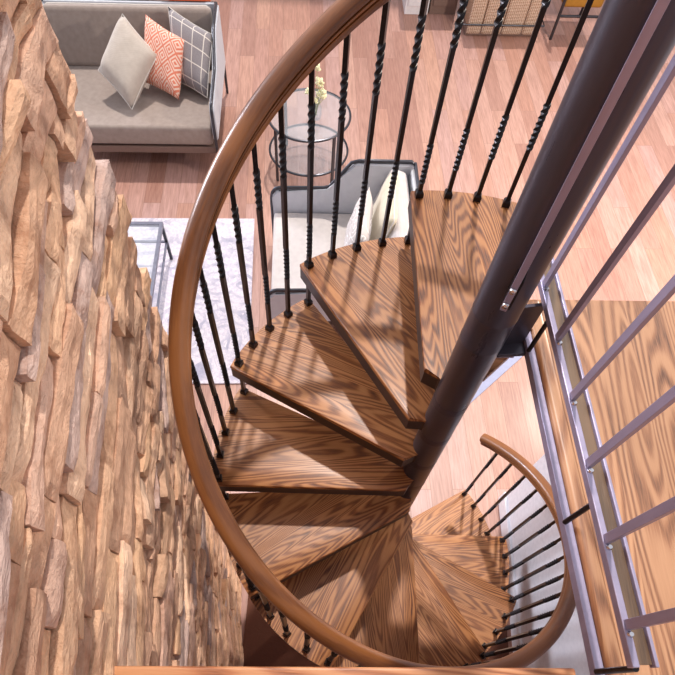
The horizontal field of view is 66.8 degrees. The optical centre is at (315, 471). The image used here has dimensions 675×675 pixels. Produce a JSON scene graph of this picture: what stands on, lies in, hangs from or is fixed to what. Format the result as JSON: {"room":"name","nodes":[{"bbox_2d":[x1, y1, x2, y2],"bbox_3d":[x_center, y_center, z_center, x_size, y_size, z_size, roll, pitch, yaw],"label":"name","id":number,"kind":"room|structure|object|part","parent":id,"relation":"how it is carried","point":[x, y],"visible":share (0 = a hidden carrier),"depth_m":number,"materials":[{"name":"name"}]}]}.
{"room":"spiral staircase","nodes":[
{"label":"spiral staircase","id":0,"kind":"room"},
{"bbox_2d":[0,0,243,674],"bbox_3d":[-0.621,0.786,0.941,0.584,4.662,2.970,-5,66,-4],"label":"wall","id":1,"kind":"structure","parent":0,"point":[112,555],"depth_m":0.95,"materials":[{"name":"stone"}]},
{"bbox_2d":[93,0,674,653],"bbox_3d":[0.535,-2.078,4.832,14.000,0.100,15.000,3,66,0],"label":"floor","id":2,"kind":"structure","parent":0,"point":[257,34],"depth_m":5.36,"materials":[{"name":"brown wood"}]},
{"bbox_2d":[41,0,228,153],"bbox_3d":[-1.784,-3.777,5.004,1.704,0.842,1.313,0,66,-2],"label":"sofa","id":3,"kind":"object","parent":2,"relation":"on","point":[158,122],"visible":0.56,"depth_m":4.88,"materials":[{"name":"grey fabric"}]},
{"bbox_2d":[98,14,156,108],"bbox_3d":[-1.743,-3.796,4.742,0.449,0.438,0.584,30,69,11],"label":"cushion","id":4,"kind":"object","parent":3,"relation":"on","point":[127,61],"visible":1,"depth_m":4.64,"materials":[{"name":"beige fabric"}]},
{"bbox_2d":[43,4,212,67],"bbox_3d":[-1.786,-4.258,5.009,1.580,0.463,0.278,0,66,-2],"label":"cushion","id":5,"kind":"object","parent":3,"relation":"on","point":[83,32],"depth_m":4.87,"materials":[{"name":"beige fabric"}]},
{"bbox_3d":[-1.792,-4.383,5.184,1.630,0.620,0.035,0,66,-2],"label":"panel","id":6,"kind":"part","parent":3,"relation":"part of","materials":[{"name":"grey fabric"}]},
{"bbox_2d":[68,66,212,144],"bbox_3d":[-1.784,-3.644,5.039,1.588,0.170,1.040,0,66,-2],"label":"seat cushion","id":7,"kind":"object","parent":3,"relation":"on","point":[157,117],"depth_m":4.86,"materials":[{"name":"beige fabric"}]},
{"bbox_3d":[-1.788,-3.676,5.195,1.640,0.060,1.215,0,66,-2],"label":"seat frame","id":8,"kind":"part","parent":3,"relation":"part of","materials":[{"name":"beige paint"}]},
{"bbox_2d":[144,14,183,99],"bbox_3d":[-1.439,-3.877,4.798,0.581,0.386,0.374,31,69,12],"label":"cushion","id":9,"kind":"object","parent":3,"relation":"on","point":[165,74],"visible":0.9,"depth_m":4.72,"materials":[{"name":"orange fabric"}]},
{"bbox_3d":[-1.785,-4.518,4.915,1.660,0.028,0.028,0,66,-2],"label":"frame","id":10,"kind":"part","parent":3,"relation":"part of","materials":[{"name":"black metal"}]},
{"bbox_2d":[168,6,211,97],"bbox_3d":[-1.200,-3.954,4.830,0.652,0.418,0.415,29,69,11],"label":"cushion","id":11,"kind":"object","parent":3,"relation":"on","point":[197,48],"visible":0.78,"depth_m":4.76,"materials":[{"name":"grey fabric"}]},
{"bbox_2d":[171,0,210,0],"bbox_3d":[-1.268,-4.643,5.110,0.420,0.345,0.385,0,66,-2],"label":"throw blanket","id":12,"kind":"object","parent":3,"relation":"on","point":[171,0],"visible":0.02,"depth_m":5.19,"materials":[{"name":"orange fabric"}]},
{"bbox_3d":[-0.951,-3.835,4.910,0.044,0.500,1.280,0,66,-2],"label":"arm","id":13,"kind":"part","parent":3,"relation":"part of","materials":[{"name":"grey fabric"}]},
{"bbox_3d":[-0.954,-3.778,5.033,0.028,0.829,1.312,0,66,-2],"label":"arm frame","id":14,"kind":"part","parent":3,"relation":"part of","materials":[{"name":"metal"}]},
{"bbox_2d":[128,218,254,383],"bbox_3d":[-1.810,-1.552,4.477,2.500,0.012,1.860,-1,66,-2],"label":"area rug","id":15,"kind":"object","parent":2,"relation":"on","point":[175,228],"visible":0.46,"depth_m":4.56,"materials":[{"name":"white carpet"}]},
{"bbox_2d":[129,221,172,309],"bbox_3d":[-1.843,-1.509,4.240,1.128,0.385,1.128,0,66,-2],"label":"coffee table","id":16,"kind":"object","parent":15,"relation":"on","point":[161,230],"visible":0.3,"depth_m":4.29,"materials":[{"name":"metal"}]},
{"bbox_3d":[-1.843,-1.508,4.243,1.116,0.016,1.116,0,66,-2],"label":"frame","id":17,"kind":"part","parent":16,"relation":"part of","materials":[{"name":"metal"}]},
{"bbox_3d":[-1.302,-2.009,4.490,0.024,0.357,0.024,0,66,-2],"label":"leg","id":18,"kind":"part","parent":16,"relation":"part of","materials":[{"name":"grey metal"}]},
{"bbox_2d":[269,88,351,182],"bbox_3d":[-0.063,-3.227,4.987,0.792,0.511,0.792,3,66,0],"label":"side table","id":19,"kind":"object","parent":2,"relation":"on","point":[286,127],"visible":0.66,"depth_m":4.91,"materials":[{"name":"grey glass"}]},
{"bbox_3d":[-0.371,-3.016,4.893,0.014,0.500,0.030,-34,71,-15],"label":"leg","id":20,"kind":"part","parent":19,"relation":"part of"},
{"bbox_3d":[-0.295,-3.509,5.111,0.030,0.500,0.014,-34,71,-15],"label":"leg","id":21,"kind":"part","parent":19,"relation":"part of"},
{"bbox_2d":[305,64,326,120],"bbox_3d":[0.001,-3.344,4.521,0.205,0.441,0.173,3,66,0],"label":"flower vase","id":22,"kind":"object","parent":19,"relation":"on","point":[321,93],"visible":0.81,"depth_m":4.48,"materials":[{"name":"clear glass"}]},
{"bbox_3d":[0.168,-2.941,4.873,0.030,0.500,0.014,-34,71,-15],"label":"leg","id":23,"kind":"part","parent":19,"relation":"part of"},
{"bbox_2d":[270,159,418,327],"bbox_3d":[0.207,-1.757,4.152,1.173,0.869,1.134,0,66,-1],"label":"armchair","id":24,"kind":"object","parent":2,"relation":"on","point":[380,169],"visible":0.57,"depth_m":4.18,"materials":[{"name":"grey fabric"}]},
{"bbox_3d":[0.210,-1.258,3.933,1.172,0.869,0.028,0,66,-1],"label":"arm frame","id":25,"kind":"part","parent":24,"relation":"part of","materials":[{"name":"grey metal"}]},
{"bbox_3d":[0.217,-1.312,3.809,1.140,0.540,0.044,0,66,-1],"label":"arm","id":26,"kind":"part","parent":24,"relation":"part of","materials":[{"name":"black metal"}]},
{"bbox_2d":[271,213,351,288],"bbox_3d":[0.097,-1.717,4.241,0.900,0.170,1.018,0,66,-1],"label":"seat cushion","id":27,"kind":"object","parent":24,"relation":"on","point":[297,222],"depth_m":4.23,"materials":[{"name":"beige fabric"}]},
{"bbox_3d":[0.203,-2.256,4.372,1.172,0.869,0.028,0,66,-1],"label":"arm frame","id":28,"kind":"part","parent":24,"relation":"part of","materials":[{"name":"grey metal"}]},
{"bbox_3d":[0.209,-2.310,4.248,1.140,0.540,0.044,0,66,-1],"label":"arm","id":29,"kind":"part","parent":24,"relation":"part of","materials":[{"name":"grey fabric"}]},
{"bbox_2d":[343,188,372,246],"bbox_3d":[0.326,-1.842,3.968,0.211,0.400,0.550,3,66,0],"label":"cushion","id":30,"kind":"object","parent":24,"relation":"on","point":[350,235],"visible":0.56,"depth_m":3.84,"materials":[{"name":"white fabric"}]},
{"bbox_2d":[369,173,399,240],"bbox_3d":[0.530,-1.980,4.012,0.222,0.447,0.625,3,66,0],"label":"cushion","id":31,"kind":"object","parent":24,"relation":"on","point":[379,207],"visible":0.56,"depth_m":3.86,"materials":[{"name":"beige fabric"}]},
{"bbox_2d":[373,169,409,237],"bbox_3d":[0.583,-1.826,4.001,0.278,0.463,1.010,0,66,-1],"label":"cushion","id":32,"kind":"object","parent":24,"relation":"on","point":[401,227],"depth_m":3.91,"materials":[{"name":"beige fabric"}]},
{"bbox_3d":[0.766,-1.781,4.106,0.035,0.620,1.060,0,66,-1],"label":"panel","id":33,"kind":"part","parent":24,"relation":"part of","materials":[{"name":"grey fabric"}]},
{"bbox_3d":[0.789,-1.918,3.795,0.028,0.028,1.090,0,66,-1],"label":"frame","id":34,"kind":"part","parent":24,"relation":"part of","materials":[{"name":"black metal"}]},
{"bbox_2d":[243,595,508,666],"bbox_3d":[0.394,1.246,3.305,1.740,0.010,1.050,3,66,0],"label":"floor mat","id":35,"kind":"object","parent":2,"relation":"on","point":[262,646],"visible":0.02,"depth_m":3.33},
{"bbox_2d":[402,0,429,14],"bbox_3d":[1.261,-6.029,6.124,0.290,0.750,0.440,0,66,-2],"label":"base cabinet","id":36,"kind":"object","parent":2,"relation":"on","point":[409,6],"visible":0.7,"depth_m":6.33,"materials":[{"name":"white wood"}]},
{"bbox_3d":[1.265,-5.869,6.020,0.230,0.630,0.016,0,66,-2],"label":"door","id":37,"kind":"part","parent":36,"relation":"part of","materials":[{"name":"white wood"}]},
{"bbox_2d":[168,0,674,667],"bbox_3d":[0.428,-0.264,1.517,1.656,4.500,1.656,3,66,0],"label":"spiral staircase","id":38,"kind":"structure","parent":2,"relation":"on","point":[327,547],"depth_m":1.84,"materials":[{"name":"wood"}]},
{"bbox_2d":[483,358,508,381],"bbox_3d":[0.498,-0.321,1.473,0.122,0.020,0.069,-41,73,-17],"label":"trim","id":39,"kind":"structure","parent":38,"relation":"attached to","point":[498,362],"depth_m":1.46,"materials":[{"name":"brown wood"}]},
{"bbox_2d":[428,0,457,13],"bbox_3d":[1.593,-6.048,6.141,0.330,0.750,0.440,0,66,-2],"label":"base cabinet","id":40,"kind":"object","parent":2,"relation":"on","point":[435,6],"visible":0.98,"depth_m":6.35,"materials":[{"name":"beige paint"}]},
{"bbox_3d":[1.597,-5.887,6.037,0.270,0.630,0.016,0,66,-2],"label":"door","id":41,"kind":"part","parent":40,"relation":"part of","materials":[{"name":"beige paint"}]},
{"bbox_2d":[471,356,522,401],"bbox_3d":[1.460,-0.780,4.226,1.250,0.008,0.080,-40,73,-17],"label":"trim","id":42,"kind":"structure","parent":2,"relation":"on","point":[504,367],"depth_m":4.23,"materials":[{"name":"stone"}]},
{"bbox_2d":[459,0,544,35],"bbox_3d":[2.250,-5.670,6.101,1.018,0.530,0.629,0,66,-2],"label":"wicker ottoman","id":43,"kind":"object","parent":2,"relation":"on","point":[520,17],"visible":0.82,"depth_m":6.07,"materials":[{"name":"beige wicker"}]},
{"bbox_3d":[2.249,-5.474,6.173,1.018,0.018,0.329,0,66,-2],"label":"metal rail","id":44,"kind":"part","parent":43,"relation":"part of","materials":[{"name":"metal"}]},
{"bbox_2d":[549,0,603,39],"bbox_3d":[3.123,-5.708,5.976,0.536,0.850,0.595,0,66,-2],"label":"metal chair","id":45,"kind":"object","parent":2,"relation":"on","point":[565,3],"visible":0.72,"depth_m":5.98,"materials":[{"name":"fabric"}]},
{"bbox_3d":[2.871,-5.668,6.057,0.036,0.658,0.595,0,66,-2],"label":"leg frame","id":46,"kind":"part","parent":45,"relation":"part of","materials":[{"name":"black metal"}]},
{"bbox_3d":[3.122,-5.691,6.040,0.460,0.120,0.520,0,66,-2],"label":"seat","id":47,"kind":"part","parent":45,"relation":"part of","materials":[{"name":"fabric"}]},
{"bbox_2d":[114,299,674,674],"bbox_3d":[1.228,1.021,0.767,3.719,0.034,3.240,0,66,-1],"label":"floor","id":48,"kind":"structure","parent":0,"point":[642,468],"depth_m":1.20,"materials":[{"name":"brown wood"}]},
{"bbox_2d":[496,331,603,674],"bbox_3d":[1.730,0.021,1.269,2.505,0.108,0.990,0,66,-1],"label":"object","id":49,"kind":"structure","parent":48,"relation":"attached to","point":[594,659],"depth_m":1.16,"materials":[{"name":"metal"}]},
{"bbox_2d":[526,54,674,674],"bbox_3d":[0.559,-0.275,0.723,0.063,1.069,1.008,0,66,-1],"label":"guard railing","id":50,"kind":"object","parent":49,"relation":"on","point":[633,623],"visible":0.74,"depth_m":0.95,"materials":[{"name":"metal"}]},
{"bbox_3d":[0.554,-0.340,1.264,0.012,0.130,0.012,3,66,0],"label":"leg","id":51,"kind":"part","parent":50,"relation":"part of","materials":[{"name":"black metal"}]},
{"bbox_3d":[0.556,0.086,1.077,0.012,0.130,0.012,3,66,0],"label":"leg","id":52,"kind":"part","parent":50,"relation":"part of","materials":[{"name":"black metal"}]},
{"bbox_3d":[0.552,-0.615,0.813,0.010,0.860,0.018,0,66,-1],"label":"post","id":53,"kind":"part","parent":50,"relation":"part of","materials":[{"name":"metal"}]},
{"bbox_3d":[0.553,-0.473,0.750,0.010,0.860,0.018,0,66,-1],"label":"post","id":54,"kind":"part","parent":50,"relation":"part of","materials":[{"name":"metal"}]},
{"bbox_3d":[0.558,0.369,0.953,0.012,0.130,0.012,3,66,0],"label":"leg","id":55,"kind":"part","parent":50,"relation":"part of","materials":[{"name":"black metal"}]},
{"bbox_3d":[0.554,-0.331,0.688,0.010,0.860,0.018,0,66,-1],"label":"post","id":56,"kind":"part","parent":50,"relation":"part of","materials":[{"name":"metal"}]},
{"bbox_3d":[0.555,-0.189,0.626,0.010,0.860,0.018,0,66,-1],"label":"post","id":57,"kind":"part","parent":50,"relation":"part of","materials":[{"name":"metal"}]},
{"bbox_3d":[0.556,-0.047,0.563,0.010,0.860,0.018,0,66,-1],"label":"post","id":58,"kind":"part","parent":50,"relation":"part of","materials":[{"name":"metal"}]},
{"bbox_3d":[0.557,0.095,0.501,0.010,0.860,0.018,0,66,-1],"label":"post","id":59,"kind":"part","parent":50,"relation":"part of","materials":[{"name":"metal"}]},
{"bbox_2d":[527,300,625,674],"bbox_3d":[0.594,-0.016,1.207,0.038,0.034,0.980,0,66,-1],"label":"wooden beam","id":60,"kind":"structure","parent":48,"relation":"attached to","point":[607,638],"depth_m":1.15,"materials":[{"name":"brown wood"}]},
{"bbox_2d":[507,454,589,674],"bbox_3d":[1.418,0.694,2.313,0.150,2.320,2.100,3,66,0],"label":"wall","id":61,"kind":"structure","parent":0,"point":[568,651],"depth_m":3.06,"materials":[{"name":"white paint"}]},
{"bbox_2d":[498,492,521,651],"bbox_3d":[1.309,1.129,3.315,0.018,0.130,2.100,3,66,0],"label":"baseboard","id":62,"kind":"structure","parent":61,"relation":"attached to","point":[503,505],"depth_m":3.48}
]}

